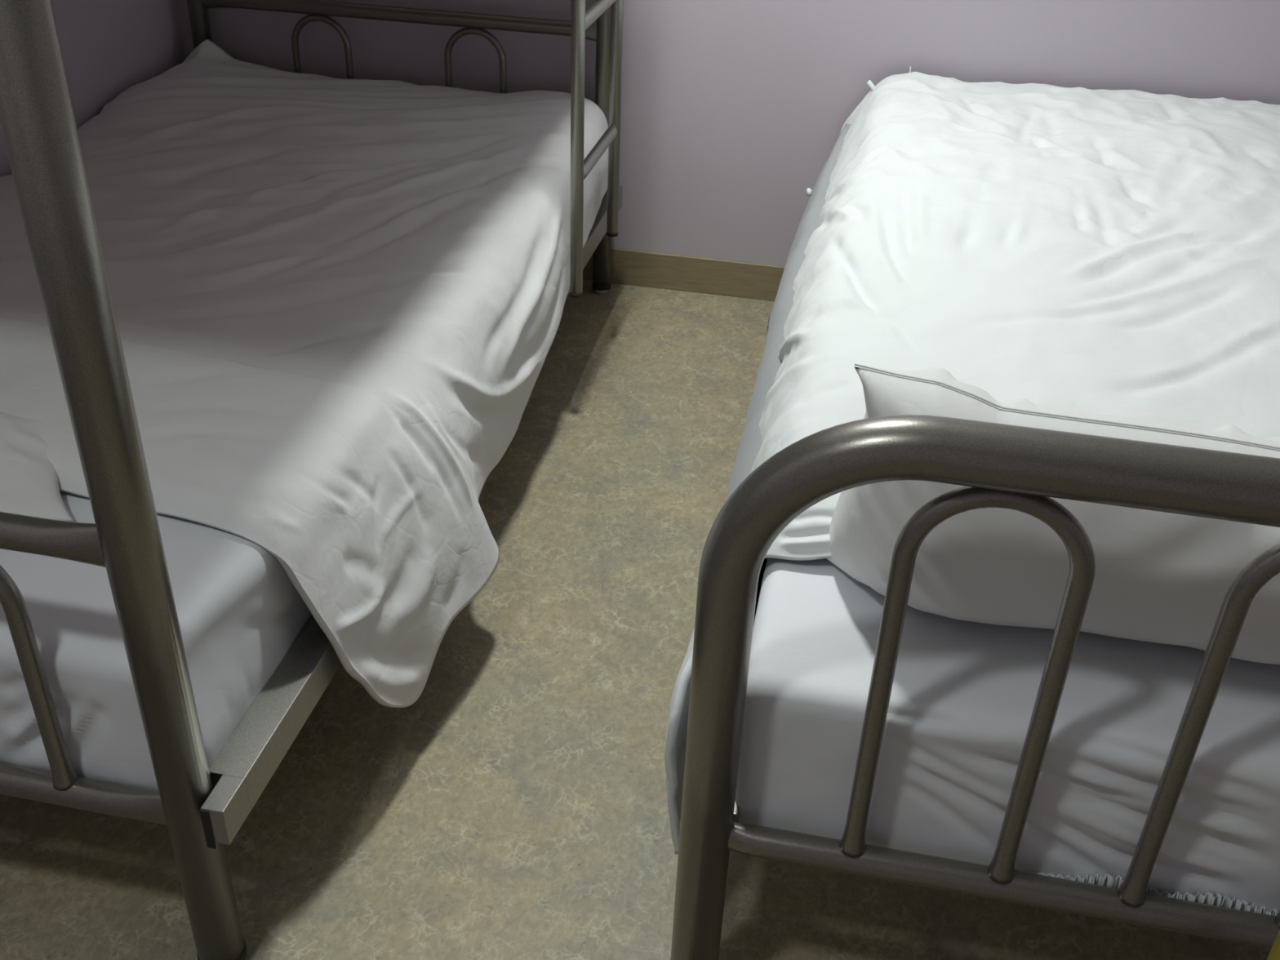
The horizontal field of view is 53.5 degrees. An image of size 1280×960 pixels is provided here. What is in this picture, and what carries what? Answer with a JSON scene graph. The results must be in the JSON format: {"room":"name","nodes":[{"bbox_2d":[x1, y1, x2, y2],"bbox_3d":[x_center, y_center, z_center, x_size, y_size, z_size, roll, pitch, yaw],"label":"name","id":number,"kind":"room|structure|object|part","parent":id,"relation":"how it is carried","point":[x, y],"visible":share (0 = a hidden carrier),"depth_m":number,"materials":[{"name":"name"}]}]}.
{"room":"dormitory","nodes":[
{"label":"dormitory","id":0,"kind":"room"},
{"bbox_2d":[0,0,193,177],"bbox_3d":[-1.532,-0.582,0.984,0.100,2.420,4.200,8,33,9],"label":"wall","id":1,"kind":"structure","parent":0,"point":[108,47],"depth_m":2.79,"materials":[{"name":"purple paint"}]},
{"bbox_2d":[0,280,1271,959],"bbox_3d":[0.251,0.710,1.367,3.825,0.050,4.400,8,33,9],"label":"floor","id":2,"kind":"structure","parent":0,"point":[517,809],"depth_m":1.72,"materials":[{"name":"plastic"}]},
{"bbox_2d":[0,0,622,959],"bbox_3d":[-0.744,-0.753,1.931,1.086,1.748,2.051,8,33,9],"label":"bunk bed","id":3,"kind":"object","parent":2,"relation":"on","point":[203,808],"visible":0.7,"depth_m":1.23,"materials":[{"name":"silver metal"}]},
{"bbox_3d":[-0.952,0.000,1.250,0.957,0.050,0.034,8,33,9],"label":"rail","id":4,"kind":"part","parent":3,"relation":"part of","materials":[{"name":"silver metal"}]},
{"bbox_3d":[-0.963,0.293,1.436,0.957,0.048,0.033,8,33,9],"label":"rail","id":5,"kind":"part","parent":3,"relation":"part of","materials":[{"name":"silver metal"}]},
{"bbox_3d":[-0.461,-0.175,1.025,0.052,1.718,0.052,8,33,9],"label":"post","id":6,"kind":"part","parent":3,"relation":"part of","materials":[{"name":"silver metal"}]},
{"bbox_2d":[0,490,311,791],"bbox_3d":[-0.756,-0.293,2.221,0.989,0.200,1.966,8,33,9],"label":"mattress","id":7,"kind":"object","parent":3,"relation":"on","point":[239,611],"visible":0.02,"depth_m":1.39,"materials":[{"name":"white fabric"}]},
{"bbox_2d":[0,411,75,521],"bbox_3d":[-1.013,-0.007,1.490,0.680,0.064,0.270,-6,33,-13],"label":"pillow","id":8,"kind":"object","parent":7,"relation":"on","point":[29,486],"visible":0.76,"depth_m":1.51,"materials":[{"name":"white fabric"}]},
{"bbox_2d":[0,39,608,707],"bbox_3d":[-0.700,-0.335,2.314,1.181,0.444,1.753,8,33,9],"label":"duvet","id":9,"kind":"object","parent":7,"relation":"on","point":[339,304],"visible":0.93,"depth_m":1.99,"materials":[{"name":"white fabric"}]},
{"bbox_3d":[-1.030,-1.345,2.834,0.045,1.718,0.045,8,33,9],"label":"post","id":10,"kind":"part","parent":3,"relation":"part of","materials":[{"name":"silver metal"}]},
{"bbox_3d":[-0.557,-1.064,2.897,0.963,0.047,0.033,8,33,9],"label":"rail","id":11,"kind":"part","parent":3,"relation":"part of","materials":[{"name":"silver metal"}]},
{"bbox_3d":[-0.255,-0.167,2.183,0.046,0.050,1.942,8,33,9],"label":"rail","id":12,"kind":"part","parent":3,"relation":"part of","materials":[{"name":"silver metal"}]},
{"bbox_2d":[569,0,623,297],"bbox_3d":[-0.098,-0.936,2.315,0.075,1.150,0.353,8,33,9],"label":"ladder","id":13,"kind":"object","parent":3,"relation":"hanging from","point":[581,20],"visible":1,"depth_m":2.42,"materials":[{"name":"silver metal"}]},
{"bbox_3d":[-0.067,-1.214,2.688,0.045,1.718,0.045,8,33,9],"label":"post","id":14,"kind":"part","parent":3,"relation":"part of","materials":[{"name":"silver metal"}]},
{"bbox_2d":[670,414,1279,959],"bbox_3d":[0.753,-0.170,1.996,1.056,0.795,1.988,8,33,9],"label":"bed","id":15,"kind":"object","parent":2,"relation":"on","point":[1017,468],"visible":0.58,"depth_m":1.12,"materials":[{"name":"silver metal"}]},
{"bbox_3d":[0.268,-0.118,2.144,0.042,0.048,1.888,8,33,9],"label":"rail","id":16,"kind":"part","parent":15,"relation":"part of","materials":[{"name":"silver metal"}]},
{"bbox_3d":[0.559,0.437,1.259,0.976,0.037,0.032,8,33,9],"label":"rail","id":17,"kind":"part","parent":15,"relation":"part of","materials":[{"name":"silver metal"}]},
{"bbox_2d":[735,558,1279,915],"bbox_3d":[0.743,-0.126,2.016,0.952,0.217,1.884,8,33,9],"label":"mattress","id":18,"kind":"object","parent":15,"relation":"on","point":[963,695],"visible":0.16,"depth_m":1.27,"materials":[{"name":"white fabric"}]},
{"bbox_2d":[664,66,1279,854],"bbox_3d":[0.758,-0.193,2.029,1.185,0.472,1.905,8,33,9],"label":"duvet","id":19,"kind":"object","parent":18,"relation":"on","point":[1100,251],"visible":0.78,"depth_m":1.86,"materials":[{"name":"white fabric"}]},
{"bbox_2d":[826,363,1279,664],"bbox_3d":[0.538,0.043,1.278,0.716,0.273,0.201,8,33,9],"label":"pillow","id":20,"kind":"object","parent":18,"relation":"on","point":[1161,577],"visible":0.62,"depth_m":1.23,"materials":[{"name":"white fabric"}]},
{"bbox_2d":[1266,929,1279,959],"bbox_3d":[0.583,0.356,1.105,0.021,0.852,0.127,19,36,25],"label":"pole","id":21,"kind":"object","parent":2,"relation":"on","point":[1274,953],"visible":1,"depth_m":1.13,"materials":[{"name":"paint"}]},
{"bbox_2d":[186,0,1279,266],"bbox_3d":[0.717,-1.450,2.494,3.825,2.420,0.100,8,33,9],"label":"wall","id":22,"kind":"structure","parent":0,"point":[731,110],"depth_m":2.89,"materials":[{"name":"purple paint"}]},
{"bbox_2d":[582,247,785,301],"bbox_3d":[0.666,-0.438,3.071,3.603,0.092,0.010,8,33,9],"label":"baseboard","id":23,"kind":"structure","parent":22,"relation":"attached to","point":[742,279],"depth_m":3.15,"materials":[{"name":"brown wood"}]}
]}

